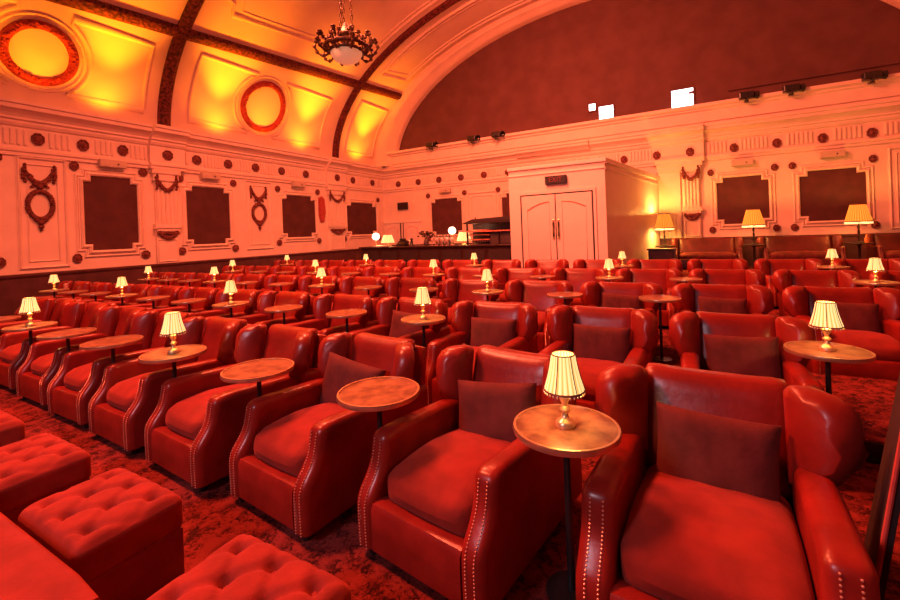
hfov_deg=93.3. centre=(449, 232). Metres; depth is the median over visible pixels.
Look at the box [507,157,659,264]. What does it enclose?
wall
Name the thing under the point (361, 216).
window
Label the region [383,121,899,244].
wall
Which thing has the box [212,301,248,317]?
side table
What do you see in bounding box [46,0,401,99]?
rib
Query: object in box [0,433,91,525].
footstool
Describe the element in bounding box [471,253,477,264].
table lamp
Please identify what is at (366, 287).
side table
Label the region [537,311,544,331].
seat cushion
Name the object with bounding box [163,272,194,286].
armchair
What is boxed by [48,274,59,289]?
table lamp
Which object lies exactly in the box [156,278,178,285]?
side table
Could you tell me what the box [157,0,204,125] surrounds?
rib
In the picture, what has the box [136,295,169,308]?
side table
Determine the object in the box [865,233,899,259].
sofa
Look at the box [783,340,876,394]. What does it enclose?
side table
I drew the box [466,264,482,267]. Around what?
side table
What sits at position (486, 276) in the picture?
table lamp
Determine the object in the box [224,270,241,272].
side table
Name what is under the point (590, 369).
seat cushion
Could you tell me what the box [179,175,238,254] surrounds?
window
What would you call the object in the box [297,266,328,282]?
armchair
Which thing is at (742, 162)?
wall box
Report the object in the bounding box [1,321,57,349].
side table
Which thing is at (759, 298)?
armchair
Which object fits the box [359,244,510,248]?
countertop
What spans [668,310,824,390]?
armchair
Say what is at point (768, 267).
armchair
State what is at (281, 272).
side table
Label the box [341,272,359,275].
side table
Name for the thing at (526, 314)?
armchair
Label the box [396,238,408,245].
cash register
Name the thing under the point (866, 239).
bottle
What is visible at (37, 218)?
wall
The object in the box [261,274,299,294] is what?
armchair
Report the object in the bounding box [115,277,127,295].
table lamp
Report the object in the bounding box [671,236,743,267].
sofa
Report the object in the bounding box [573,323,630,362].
throw pillow
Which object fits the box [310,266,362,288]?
armchair
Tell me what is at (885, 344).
seat cushion
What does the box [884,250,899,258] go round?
seat cushion
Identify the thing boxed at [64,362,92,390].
seat cushion
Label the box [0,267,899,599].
floor
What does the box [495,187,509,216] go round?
window
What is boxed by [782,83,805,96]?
spotlight
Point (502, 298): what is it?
seat cushion
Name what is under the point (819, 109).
crown molding
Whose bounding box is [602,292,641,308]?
throw pillow
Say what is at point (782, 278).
armchair
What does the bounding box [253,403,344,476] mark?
seat cushion
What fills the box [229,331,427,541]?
armchair
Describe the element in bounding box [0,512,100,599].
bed
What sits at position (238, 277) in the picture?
armchair
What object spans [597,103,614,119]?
window
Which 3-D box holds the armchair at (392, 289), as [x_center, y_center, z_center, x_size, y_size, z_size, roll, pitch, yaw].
[-0.768,1.152,6.753,0.998,0.816,1.061,-2,0,29]
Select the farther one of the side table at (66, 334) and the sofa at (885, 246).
the sofa at (885, 246)
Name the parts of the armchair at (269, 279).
backrest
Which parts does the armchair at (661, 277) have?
backrest, arm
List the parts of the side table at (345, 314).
stem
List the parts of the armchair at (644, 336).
arm, backrest, arm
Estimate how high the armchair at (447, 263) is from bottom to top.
0.816 m
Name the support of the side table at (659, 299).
on the floor at (213, 517)
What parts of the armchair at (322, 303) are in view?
arm, backrest, arm, panel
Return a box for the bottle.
[864,234,869,242]
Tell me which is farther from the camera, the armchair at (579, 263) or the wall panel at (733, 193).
the wall panel at (733, 193)
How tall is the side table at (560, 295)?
0.706 m
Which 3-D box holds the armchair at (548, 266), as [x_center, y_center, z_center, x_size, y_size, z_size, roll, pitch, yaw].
[2.166,1.041,9.800,1.083,0.816,1.061,-2,0,29]
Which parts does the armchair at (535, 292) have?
backrest, arm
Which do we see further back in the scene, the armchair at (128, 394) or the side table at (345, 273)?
the side table at (345, 273)
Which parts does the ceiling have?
moulding, moulding, moulding, moulding, moulding, moulding, moulding, moulding, moulding, moulding, moulding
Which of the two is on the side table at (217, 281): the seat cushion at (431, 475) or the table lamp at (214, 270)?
the table lamp at (214, 270)
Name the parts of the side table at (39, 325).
stem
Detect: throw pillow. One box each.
[320,352,385,403]
[389,310,427,337]
[458,380,536,441]
[470,317,516,346]
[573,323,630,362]
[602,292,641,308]
[656,402,781,502]
[698,296,746,313]
[703,334,782,378]
[816,300,880,332]
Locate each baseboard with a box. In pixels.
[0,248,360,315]
[392,233,899,266]
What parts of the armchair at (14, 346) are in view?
arm, arm, backrest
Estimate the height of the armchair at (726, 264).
0.816 m
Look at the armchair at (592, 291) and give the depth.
5.49 m
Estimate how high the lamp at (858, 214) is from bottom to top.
1.114 m
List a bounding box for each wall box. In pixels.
[98,159,126,168]
[200,172,220,179]
[291,181,305,187]
[438,188,450,192]
[731,158,753,166]
[819,149,845,158]
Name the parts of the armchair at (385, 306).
arm, backrest, arm, panel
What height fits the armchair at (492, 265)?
0.816 m
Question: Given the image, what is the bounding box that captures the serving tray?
[371,245,391,246]
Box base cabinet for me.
[647,248,675,258]
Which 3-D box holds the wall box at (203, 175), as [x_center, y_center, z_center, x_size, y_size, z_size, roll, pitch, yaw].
[-7.736,-1.828,13.732,0.174,0.200,0.600,-2,0,29]
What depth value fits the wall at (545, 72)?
15.76 m
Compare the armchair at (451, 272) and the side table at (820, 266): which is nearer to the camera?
the side table at (820, 266)
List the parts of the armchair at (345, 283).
backrest, panel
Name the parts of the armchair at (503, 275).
arm, backrest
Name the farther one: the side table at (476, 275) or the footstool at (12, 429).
the side table at (476, 275)
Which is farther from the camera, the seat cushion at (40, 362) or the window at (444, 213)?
the window at (444, 213)
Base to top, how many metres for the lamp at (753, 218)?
1.114 m
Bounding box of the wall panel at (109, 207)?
[69,161,150,262]
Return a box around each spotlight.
[426,142,437,149]
[467,135,479,143]
[491,131,504,139]
[738,90,759,102]
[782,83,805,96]
[860,70,888,84]
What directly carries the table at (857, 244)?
on the floor at (213, 517)
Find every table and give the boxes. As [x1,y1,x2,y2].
[0,315,20,322]
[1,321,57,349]
[36,327,96,352]
[39,288,68,297]
[57,290,88,298]
[79,291,110,300]
[79,335,143,363]
[105,293,138,305]
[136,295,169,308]
[137,278,159,284]
[138,344,206,377]
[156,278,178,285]
[171,298,206,312]
[178,279,200,286]
[202,280,225,287]
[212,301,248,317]
[220,358,294,396]
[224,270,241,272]
[235,281,257,288]
[249,271,266,273]
[264,304,302,323]
[268,282,293,290]
[276,271,294,274]
[308,283,334,293]
[326,309,366,332]
[336,376,419,428]
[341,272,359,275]
[355,285,381,294]
[379,273,399,277]
[401,314,445,346]
[409,287,437,291]
[423,273,444,280]
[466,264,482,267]
[472,274,495,277]
[472,289,502,300]
[513,404,621,599]
[530,275,554,280]
[547,292,582,304]
[595,276,623,281]
[614,265,633,267]
[639,295,681,362]
[670,277,702,282]
[742,244,765,268]
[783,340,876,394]
[816,265,849,269]
[845,242,873,258]
[852,280,899,287]
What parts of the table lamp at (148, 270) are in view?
lamp shade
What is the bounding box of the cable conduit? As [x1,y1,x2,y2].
[728,61,899,90]
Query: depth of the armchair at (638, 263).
8.98 m
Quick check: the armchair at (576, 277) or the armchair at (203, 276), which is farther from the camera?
the armchair at (203, 276)
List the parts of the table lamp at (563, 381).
lamp shade, braid trim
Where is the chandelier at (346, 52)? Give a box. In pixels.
[312,0,379,65]
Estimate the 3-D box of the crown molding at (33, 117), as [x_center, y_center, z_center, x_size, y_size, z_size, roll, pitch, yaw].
[-8.052,-2.482,12.945,0.520,1.230,19.900,-2,0,29]
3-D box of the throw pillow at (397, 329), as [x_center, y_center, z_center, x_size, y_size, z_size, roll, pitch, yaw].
[-0.458,1.061,4.630,0.492,0.403,0.205,-2,0,33]
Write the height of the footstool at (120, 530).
0.436 m
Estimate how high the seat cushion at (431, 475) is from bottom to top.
0.255 m
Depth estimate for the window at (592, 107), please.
16.69 m
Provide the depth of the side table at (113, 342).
3.65 m
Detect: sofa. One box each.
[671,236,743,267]
[757,234,846,264]
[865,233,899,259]
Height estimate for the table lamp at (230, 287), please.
0.305 m
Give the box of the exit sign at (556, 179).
[545,174,566,184]
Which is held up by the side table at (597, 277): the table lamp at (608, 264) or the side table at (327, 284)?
the table lamp at (608, 264)
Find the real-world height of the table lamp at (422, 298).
0.305 m
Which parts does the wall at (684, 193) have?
panel moulding, panel moulding, panel moulding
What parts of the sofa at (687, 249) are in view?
arm, backrest, arm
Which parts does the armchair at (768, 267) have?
arm, backrest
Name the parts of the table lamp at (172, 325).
lamp shade, braid trim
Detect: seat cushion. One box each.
[0,343,21,362]
[31,353,53,375]
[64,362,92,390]
[106,371,153,410]
[165,382,254,439]
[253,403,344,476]
[388,429,511,535]
[439,291,444,298]
[448,307,450,324]
[498,290,507,301]
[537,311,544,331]
[571,292,584,305]
[576,357,621,400]
[620,464,814,599]
[678,252,737,258]
[769,251,839,258]
[829,329,899,361]
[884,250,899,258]
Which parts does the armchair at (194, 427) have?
nailhead trim, nailhead trim, nailhead trim, leg, nailhead trim, arm, arm, backrest, panel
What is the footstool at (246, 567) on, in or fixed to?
on the floor at (213, 517)
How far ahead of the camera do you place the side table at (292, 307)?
5.08 m
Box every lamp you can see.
[18,297,40,326]
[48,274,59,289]
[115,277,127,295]
[144,266,152,278]
[159,311,186,353]
[210,267,218,280]
[223,280,237,303]
[229,260,235,270]
[312,260,318,272]
[316,268,326,285]
[363,254,368,264]
[372,233,379,245]
[381,235,394,244]
[414,287,431,318]
[429,259,437,274]
[448,227,455,244]
[457,232,470,244]
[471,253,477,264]
[481,269,492,291]
[543,350,585,429]
[603,259,614,277]
[618,251,626,265]
[654,213,673,245]
[742,209,765,244]
[808,300,844,351]
[825,249,838,266]
[844,203,873,242]
[866,258,884,281]
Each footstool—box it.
[0,410,24,446]
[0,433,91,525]
[18,468,184,599]
[146,534,350,599]
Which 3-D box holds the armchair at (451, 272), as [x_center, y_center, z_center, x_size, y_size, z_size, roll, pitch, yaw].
[0.231,1.114,8.393,1.045,0.816,1.061,-2,0,30]
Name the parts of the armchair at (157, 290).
arm, arm, backrest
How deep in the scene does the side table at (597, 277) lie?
6.85 m
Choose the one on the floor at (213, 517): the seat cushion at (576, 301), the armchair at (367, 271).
the armchair at (367, 271)
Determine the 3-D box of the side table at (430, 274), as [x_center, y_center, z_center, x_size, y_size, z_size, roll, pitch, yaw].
[-0.315,1.190,8.552,0.440,0.706,0.440,-2,0,6]
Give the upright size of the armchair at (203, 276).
0.816 m
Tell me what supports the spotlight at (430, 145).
attached to the wall at (684, 193)
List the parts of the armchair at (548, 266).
backrest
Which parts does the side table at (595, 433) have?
foot plate, stem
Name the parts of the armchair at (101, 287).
arm, backrest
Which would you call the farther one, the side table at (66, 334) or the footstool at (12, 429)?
the side table at (66, 334)
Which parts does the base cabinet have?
door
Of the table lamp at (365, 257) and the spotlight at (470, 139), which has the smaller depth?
the table lamp at (365, 257)
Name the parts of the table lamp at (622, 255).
lamp shade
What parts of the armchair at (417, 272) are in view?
backrest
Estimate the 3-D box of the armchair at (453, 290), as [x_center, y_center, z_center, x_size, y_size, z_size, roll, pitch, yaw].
[0.200,1.115,6.214,0.979,0.816,1.061,-2,0,28]
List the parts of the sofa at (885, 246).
arm, backrest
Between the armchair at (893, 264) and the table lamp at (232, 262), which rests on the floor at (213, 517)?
the armchair at (893, 264)
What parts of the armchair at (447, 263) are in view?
backrest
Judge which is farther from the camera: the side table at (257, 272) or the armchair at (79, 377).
the side table at (257, 272)
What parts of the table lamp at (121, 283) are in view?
lamp shade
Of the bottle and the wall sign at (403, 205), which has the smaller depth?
the bottle
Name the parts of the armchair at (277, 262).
backrest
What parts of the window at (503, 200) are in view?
frame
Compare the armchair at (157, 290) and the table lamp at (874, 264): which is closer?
the table lamp at (874, 264)
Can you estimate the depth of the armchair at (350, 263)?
12.93 m
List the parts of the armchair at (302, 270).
backrest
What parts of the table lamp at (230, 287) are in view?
lamp shade, braid trim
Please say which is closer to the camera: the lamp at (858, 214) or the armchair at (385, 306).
the armchair at (385, 306)
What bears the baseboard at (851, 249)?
attached to the wall at (684, 193)
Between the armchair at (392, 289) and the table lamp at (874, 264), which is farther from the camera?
the armchair at (392, 289)
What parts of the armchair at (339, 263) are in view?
backrest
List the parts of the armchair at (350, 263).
backrest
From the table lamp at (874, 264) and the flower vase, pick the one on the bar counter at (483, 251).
the flower vase
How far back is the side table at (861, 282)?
5.31 m
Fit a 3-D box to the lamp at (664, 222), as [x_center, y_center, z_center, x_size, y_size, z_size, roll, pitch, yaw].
[7.369,-0.106,14.611,0.619,1.114,0.619,-2,0,-22]
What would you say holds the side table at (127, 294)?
on the floor at (213, 517)
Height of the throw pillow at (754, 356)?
0.386 m
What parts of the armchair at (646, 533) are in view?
nailhead trim, nailhead trim, arm, backrest, arm, nailhead trim, nailhead trim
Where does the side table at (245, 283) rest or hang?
on the floor at (213, 517)
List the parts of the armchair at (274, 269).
backrest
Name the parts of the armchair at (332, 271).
backrest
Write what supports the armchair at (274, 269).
on the floor at (213, 517)
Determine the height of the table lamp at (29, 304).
0.305 m
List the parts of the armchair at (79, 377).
arm, arm, backrest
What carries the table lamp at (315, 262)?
on the side table
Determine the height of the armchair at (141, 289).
0.816 m
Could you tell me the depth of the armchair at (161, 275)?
10.80 m
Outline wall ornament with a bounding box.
[318,196,325,222]
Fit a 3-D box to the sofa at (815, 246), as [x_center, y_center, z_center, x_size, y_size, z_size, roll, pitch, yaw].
[10.749,0.601,13.043,2.123,1.044,1.061,-2,0,29]
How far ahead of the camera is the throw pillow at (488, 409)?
2.33 m
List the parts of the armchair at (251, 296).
arm, arm, backrest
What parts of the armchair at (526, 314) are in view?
arm, backrest, arm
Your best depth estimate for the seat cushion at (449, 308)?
5.84 m
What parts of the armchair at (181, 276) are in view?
backrest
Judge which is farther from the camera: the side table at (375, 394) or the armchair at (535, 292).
the armchair at (535, 292)
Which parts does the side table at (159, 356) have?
stem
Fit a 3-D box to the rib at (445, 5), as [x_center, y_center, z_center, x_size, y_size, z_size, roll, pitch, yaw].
[3.898,-6.505,13.830,20.917,5.713,0.340,-2,0,29]
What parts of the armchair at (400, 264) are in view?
backrest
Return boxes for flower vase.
[417,231,435,245]
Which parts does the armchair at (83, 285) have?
arm, backrest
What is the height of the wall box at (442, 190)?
0.200 m
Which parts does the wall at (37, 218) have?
panel moulding, panel moulding, panel moulding, panel moulding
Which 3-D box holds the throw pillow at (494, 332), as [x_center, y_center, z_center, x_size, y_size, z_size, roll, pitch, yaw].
[0.415,1.028,4.144,0.476,0.377,0.198,-2,0,25]
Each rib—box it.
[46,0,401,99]
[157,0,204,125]
[332,0,460,157]
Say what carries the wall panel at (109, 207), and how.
in the wall at (37, 218)
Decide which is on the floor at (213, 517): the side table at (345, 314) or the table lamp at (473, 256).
the side table at (345, 314)
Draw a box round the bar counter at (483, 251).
[359,244,511,270]
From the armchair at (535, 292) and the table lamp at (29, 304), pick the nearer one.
the table lamp at (29, 304)
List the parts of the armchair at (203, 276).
backrest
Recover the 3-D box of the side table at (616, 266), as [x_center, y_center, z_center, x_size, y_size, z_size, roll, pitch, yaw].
[3.623,1.040,8.890,0.440,0.706,0.440,-2,0,-22]
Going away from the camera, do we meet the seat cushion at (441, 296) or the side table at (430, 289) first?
the side table at (430, 289)
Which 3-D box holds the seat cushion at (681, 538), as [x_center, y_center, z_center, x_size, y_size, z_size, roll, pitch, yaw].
[1.023,1.172,1.662,0.560,0.255,0.775,-2,0,33]
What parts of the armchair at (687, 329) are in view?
arm, backrest, arm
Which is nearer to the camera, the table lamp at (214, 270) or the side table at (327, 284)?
the side table at (327, 284)
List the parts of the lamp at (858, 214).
braid trim, lamp shade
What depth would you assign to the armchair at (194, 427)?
2.88 m
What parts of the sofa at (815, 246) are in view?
arm, backrest, arm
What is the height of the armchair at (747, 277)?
0.816 m
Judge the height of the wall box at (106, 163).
0.200 m
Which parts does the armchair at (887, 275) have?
backrest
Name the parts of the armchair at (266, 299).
arm, arm, backrest, panel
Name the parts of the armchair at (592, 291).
backrest, arm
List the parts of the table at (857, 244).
stem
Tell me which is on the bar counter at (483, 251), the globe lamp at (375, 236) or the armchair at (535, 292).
the globe lamp at (375, 236)
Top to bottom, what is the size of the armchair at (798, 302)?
0.816 m
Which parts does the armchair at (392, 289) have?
arm, backrest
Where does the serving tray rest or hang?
on the bar counter at (483, 251)
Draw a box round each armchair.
[0,297,87,335]
[0,301,122,392]
[14,281,91,320]
[16,305,159,408]
[32,281,111,319]
[47,310,194,428]
[83,282,134,302]
[88,316,251,454]
[104,284,154,305]
[121,285,186,308]
[134,272,175,292]
[144,323,326,492]
[153,287,220,312]
[162,273,209,294]
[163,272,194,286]
[192,289,260,344]
[194,273,235,297]
[216,265,246,285]
[224,274,265,299]
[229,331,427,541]
[231,290,315,357]
[242,266,270,286]
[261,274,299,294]
[270,266,297,286]
[273,260,295,271]
[274,275,340,305]
[284,293,378,335]
[295,260,319,270]
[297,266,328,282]
[307,260,345,271]
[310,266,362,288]
[331,276,385,310]
[337,260,373,276]
[348,296,449,358]
[352,266,400,293]
[357,343,581,599]
[371,277,437,323]
[373,260,405,274]
[386,267,442,295]
[400,259,439,279]
[425,300,538,404]
[437,267,487,298]
[442,259,478,280]
[442,278,499,333]
[481,259,521,277]
[493,267,545,301]
[504,279,573,350]
[524,259,568,280]
[538,305,659,409]
[550,268,610,307]
[573,259,621,281]
[576,361,880,599]
[580,281,662,362]
[615,268,682,325]
[627,259,682,271]
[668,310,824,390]
[671,283,774,364]
[687,259,748,272]
[689,268,766,285]
[754,258,823,308]
[772,269,862,316]
[781,285,899,380]
[830,258,899,287]
[869,270,899,289]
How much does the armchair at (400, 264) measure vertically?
0.816 m
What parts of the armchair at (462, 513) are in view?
nailhead trim, nailhead trim, arm, nailhead trim, nailhead trim, backrest, arm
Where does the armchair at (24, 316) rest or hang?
on the floor at (213, 517)
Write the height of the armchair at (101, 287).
0.816 m
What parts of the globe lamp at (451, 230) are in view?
globe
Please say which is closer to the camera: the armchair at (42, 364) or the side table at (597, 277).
the armchair at (42, 364)
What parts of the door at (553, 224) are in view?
pull plate, pull plate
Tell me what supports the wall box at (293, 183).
attached to the wall at (37, 218)
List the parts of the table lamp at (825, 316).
lamp shade, braid trim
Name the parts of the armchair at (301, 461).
nailhead trim, nailhead trim, arm, nailhead trim, leg, nailhead trim, arm, backrest, panel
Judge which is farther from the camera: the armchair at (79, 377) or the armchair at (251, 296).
the armchair at (251, 296)
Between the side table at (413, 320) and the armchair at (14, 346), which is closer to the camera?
the side table at (413, 320)
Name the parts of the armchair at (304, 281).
backrest, arm, panel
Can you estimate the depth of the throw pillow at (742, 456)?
1.82 m
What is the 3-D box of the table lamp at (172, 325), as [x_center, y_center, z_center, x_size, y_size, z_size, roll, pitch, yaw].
[-2.097,0.756,3.217,0.174,0.305,0.174,-2,0,29]
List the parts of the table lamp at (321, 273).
lamp shade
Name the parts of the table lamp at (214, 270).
lamp shade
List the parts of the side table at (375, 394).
stem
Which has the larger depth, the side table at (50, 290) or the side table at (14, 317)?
the side table at (50, 290)
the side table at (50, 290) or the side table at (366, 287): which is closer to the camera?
the side table at (366, 287)
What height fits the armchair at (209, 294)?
0.816 m
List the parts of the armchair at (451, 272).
arm, backrest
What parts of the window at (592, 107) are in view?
lit pane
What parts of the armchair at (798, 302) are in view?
arm, backrest, arm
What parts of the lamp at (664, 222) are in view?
lamp shade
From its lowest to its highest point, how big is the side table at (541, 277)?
0.706 m
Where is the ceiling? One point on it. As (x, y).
(54, 54)
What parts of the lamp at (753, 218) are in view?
lamp shade, braid trim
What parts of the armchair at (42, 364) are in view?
arm, arm, backrest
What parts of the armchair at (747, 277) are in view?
backrest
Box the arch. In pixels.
[373,0,899,166]
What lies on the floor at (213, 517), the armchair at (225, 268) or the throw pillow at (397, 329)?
the armchair at (225, 268)
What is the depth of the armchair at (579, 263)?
9.58 m
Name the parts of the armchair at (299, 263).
backrest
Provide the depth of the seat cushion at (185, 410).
2.89 m
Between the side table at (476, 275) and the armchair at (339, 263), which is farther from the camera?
the armchair at (339, 263)
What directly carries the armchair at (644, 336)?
on the floor at (213, 517)
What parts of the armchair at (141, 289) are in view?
arm, arm, backrest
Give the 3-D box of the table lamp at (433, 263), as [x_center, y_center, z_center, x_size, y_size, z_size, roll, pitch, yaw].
[-0.334,0.689,8.552,0.174,0.305,0.174,-2,0,15]
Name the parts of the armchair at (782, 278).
arm, backrest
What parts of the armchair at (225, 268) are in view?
backrest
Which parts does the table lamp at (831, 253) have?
lamp shade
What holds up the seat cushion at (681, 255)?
on the sofa at (687, 249)
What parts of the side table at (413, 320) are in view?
stem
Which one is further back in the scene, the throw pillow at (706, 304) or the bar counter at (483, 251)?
the bar counter at (483, 251)
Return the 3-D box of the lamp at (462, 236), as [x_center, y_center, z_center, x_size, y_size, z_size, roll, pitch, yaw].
[0.488,0.202,14.859,0.530,0.440,0.530,-2,0,29]
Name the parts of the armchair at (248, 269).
backrest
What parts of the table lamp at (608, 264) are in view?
lamp shade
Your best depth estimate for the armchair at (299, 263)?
14.01 m
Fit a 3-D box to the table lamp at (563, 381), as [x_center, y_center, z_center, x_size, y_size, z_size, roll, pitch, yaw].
[0.479,0.658,1.784,0.174,0.305,0.174,-2,0,-33]
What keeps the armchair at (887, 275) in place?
on the floor at (213, 517)
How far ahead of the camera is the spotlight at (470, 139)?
18.49 m
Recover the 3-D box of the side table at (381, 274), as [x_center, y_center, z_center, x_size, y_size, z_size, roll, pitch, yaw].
[-1.276,1.226,9.087,0.440,0.706,0.440,-2,0,-27]
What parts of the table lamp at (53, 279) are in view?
lamp shade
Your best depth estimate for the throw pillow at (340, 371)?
2.88 m
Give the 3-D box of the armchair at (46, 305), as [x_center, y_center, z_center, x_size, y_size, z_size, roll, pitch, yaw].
[-5.619,1.336,5.676,0.998,0.816,1.061,-2,0,29]
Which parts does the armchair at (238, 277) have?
backrest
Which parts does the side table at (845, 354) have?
stem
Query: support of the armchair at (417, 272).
on the floor at (213, 517)
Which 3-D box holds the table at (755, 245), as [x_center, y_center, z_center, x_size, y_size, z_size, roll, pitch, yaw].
[9.598,0.767,13.391,0.620,0.799,0.620,-2,0,29]
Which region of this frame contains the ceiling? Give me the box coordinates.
[0,0,538,164]
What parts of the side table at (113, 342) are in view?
stem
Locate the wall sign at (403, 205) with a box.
[397,202,407,209]
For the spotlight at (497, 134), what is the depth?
17.93 m
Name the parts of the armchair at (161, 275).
backrest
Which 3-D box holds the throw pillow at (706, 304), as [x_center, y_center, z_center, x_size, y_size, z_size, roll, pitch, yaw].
[3.084,0.927,4.811,0.480,0.388,0.203,-2,0,31]
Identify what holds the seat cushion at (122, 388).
on the armchair at (128, 394)
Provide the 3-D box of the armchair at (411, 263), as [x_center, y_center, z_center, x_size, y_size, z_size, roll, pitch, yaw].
[-0.847,1.155,11.476,1.083,0.816,1.061,-2,0,29]
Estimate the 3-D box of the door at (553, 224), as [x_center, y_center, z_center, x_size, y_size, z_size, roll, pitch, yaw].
[3.106,0.082,12.409,2.280,2.660,0.116,-2,0,29]
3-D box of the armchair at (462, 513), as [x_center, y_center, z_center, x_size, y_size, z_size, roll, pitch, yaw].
[0.145,1.117,2.239,0.932,0.816,1.061,-2,0,38]
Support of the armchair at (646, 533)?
on the floor at (213, 517)
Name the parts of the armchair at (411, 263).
backrest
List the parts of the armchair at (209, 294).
arm, arm, backrest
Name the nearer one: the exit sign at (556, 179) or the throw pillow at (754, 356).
the throw pillow at (754, 356)
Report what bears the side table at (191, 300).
on the floor at (213, 517)
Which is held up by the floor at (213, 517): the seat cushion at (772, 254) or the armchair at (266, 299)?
the armchair at (266, 299)
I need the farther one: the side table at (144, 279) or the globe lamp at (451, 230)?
the globe lamp at (451, 230)
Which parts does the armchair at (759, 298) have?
arm, backrest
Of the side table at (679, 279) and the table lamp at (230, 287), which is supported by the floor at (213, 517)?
the side table at (679, 279)
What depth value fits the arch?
19.38 m
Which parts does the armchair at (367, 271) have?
backrest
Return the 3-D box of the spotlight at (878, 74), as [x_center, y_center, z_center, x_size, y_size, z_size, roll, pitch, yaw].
[12.306,-4.505,12.325,0.537,0.330,0.436,-2,0,29]
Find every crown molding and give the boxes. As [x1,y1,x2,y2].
[0,96,383,192]
[381,73,899,192]
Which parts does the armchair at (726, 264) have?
backrest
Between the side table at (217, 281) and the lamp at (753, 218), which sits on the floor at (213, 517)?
the side table at (217, 281)
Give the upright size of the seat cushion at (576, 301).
0.255 m
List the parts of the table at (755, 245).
stem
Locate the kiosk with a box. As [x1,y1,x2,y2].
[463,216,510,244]
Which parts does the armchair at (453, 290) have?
arm, backrest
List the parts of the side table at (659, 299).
stem, foot plate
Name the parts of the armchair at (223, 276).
backrest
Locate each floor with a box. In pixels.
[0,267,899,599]
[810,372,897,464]
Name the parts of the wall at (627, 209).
box cornice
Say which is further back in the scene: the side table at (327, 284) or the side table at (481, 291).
the side table at (327, 284)
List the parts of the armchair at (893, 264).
backrest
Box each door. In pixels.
[384,220,420,244]
[518,187,597,267]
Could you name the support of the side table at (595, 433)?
on the floor at (213, 517)
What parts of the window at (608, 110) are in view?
lit pane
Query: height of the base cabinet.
0.710 m
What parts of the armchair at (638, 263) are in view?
backrest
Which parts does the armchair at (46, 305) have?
arm, backrest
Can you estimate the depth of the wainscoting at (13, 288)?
11.46 m
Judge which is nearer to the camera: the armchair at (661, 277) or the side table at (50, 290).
the armchair at (661, 277)
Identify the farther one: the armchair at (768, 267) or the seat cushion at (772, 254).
the seat cushion at (772, 254)
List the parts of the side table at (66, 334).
stem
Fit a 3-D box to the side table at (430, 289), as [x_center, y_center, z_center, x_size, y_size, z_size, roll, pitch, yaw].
[-0.380,1.192,6.357,0.440,0.706,0.440,-2,0,28]
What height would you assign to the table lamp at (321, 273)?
0.305 m
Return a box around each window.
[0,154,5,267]
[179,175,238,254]
[344,198,380,241]
[426,190,466,240]
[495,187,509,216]
[588,102,596,112]
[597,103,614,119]
[670,86,694,107]
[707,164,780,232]
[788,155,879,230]
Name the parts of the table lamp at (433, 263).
lamp shade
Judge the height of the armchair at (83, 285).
0.816 m
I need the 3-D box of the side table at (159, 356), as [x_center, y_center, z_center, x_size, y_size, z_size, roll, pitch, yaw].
[-2.078,1.257,3.217,0.440,0.706,0.440,-2,0,-40]
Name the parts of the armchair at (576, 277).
backrest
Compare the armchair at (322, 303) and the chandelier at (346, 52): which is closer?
the armchair at (322, 303)
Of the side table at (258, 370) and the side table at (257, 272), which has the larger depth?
the side table at (257, 272)
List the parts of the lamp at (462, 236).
lamp shade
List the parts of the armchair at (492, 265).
backrest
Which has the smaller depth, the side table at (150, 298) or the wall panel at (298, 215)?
the side table at (150, 298)
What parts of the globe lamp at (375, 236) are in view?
globe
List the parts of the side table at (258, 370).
stem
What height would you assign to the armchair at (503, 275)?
0.816 m
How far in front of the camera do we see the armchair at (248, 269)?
11.87 m
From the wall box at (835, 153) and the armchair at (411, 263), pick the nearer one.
the armchair at (411, 263)
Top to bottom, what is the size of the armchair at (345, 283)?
0.816 m
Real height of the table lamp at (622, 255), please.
0.305 m
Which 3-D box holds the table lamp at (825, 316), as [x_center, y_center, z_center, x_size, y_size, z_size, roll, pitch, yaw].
[2.370,0.587,2.677,0.174,0.305,0.174,-2,0,-32]
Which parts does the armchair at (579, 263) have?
backrest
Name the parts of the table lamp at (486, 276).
lamp shade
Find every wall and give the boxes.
[0,127,384,275]
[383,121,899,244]
[399,0,899,150]
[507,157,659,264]
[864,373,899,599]
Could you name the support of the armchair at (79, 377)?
on the floor at (213, 517)
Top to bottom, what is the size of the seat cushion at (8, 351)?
0.255 m
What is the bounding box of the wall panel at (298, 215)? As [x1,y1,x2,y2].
[275,186,321,245]
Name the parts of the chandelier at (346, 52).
scroll arm, scroll arm, scroll arm, scroll arm, chain, chain, crown, lamp shade, scroll arm, chain, scroll arm, scroll arm, scroll arm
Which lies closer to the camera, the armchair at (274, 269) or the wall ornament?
the armchair at (274, 269)
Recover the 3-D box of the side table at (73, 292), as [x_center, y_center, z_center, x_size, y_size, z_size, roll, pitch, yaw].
[-6.982,1.443,7.891,0.440,0.706,0.440,-2,0,-23]
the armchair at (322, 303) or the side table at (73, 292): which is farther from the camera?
the side table at (73, 292)
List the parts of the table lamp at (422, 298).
braid trim, lamp shade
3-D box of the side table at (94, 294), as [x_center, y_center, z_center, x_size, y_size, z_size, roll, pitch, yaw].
[-6.213,1.413,7.463,0.440,0.706,0.440,-2,0,-30]
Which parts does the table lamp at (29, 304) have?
lamp shade, braid trim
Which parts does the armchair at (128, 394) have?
leg, arm, arm, backrest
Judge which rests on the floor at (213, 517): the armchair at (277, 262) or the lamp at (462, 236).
the armchair at (277, 262)
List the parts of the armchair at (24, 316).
arm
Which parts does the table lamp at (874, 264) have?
lamp shade, braid trim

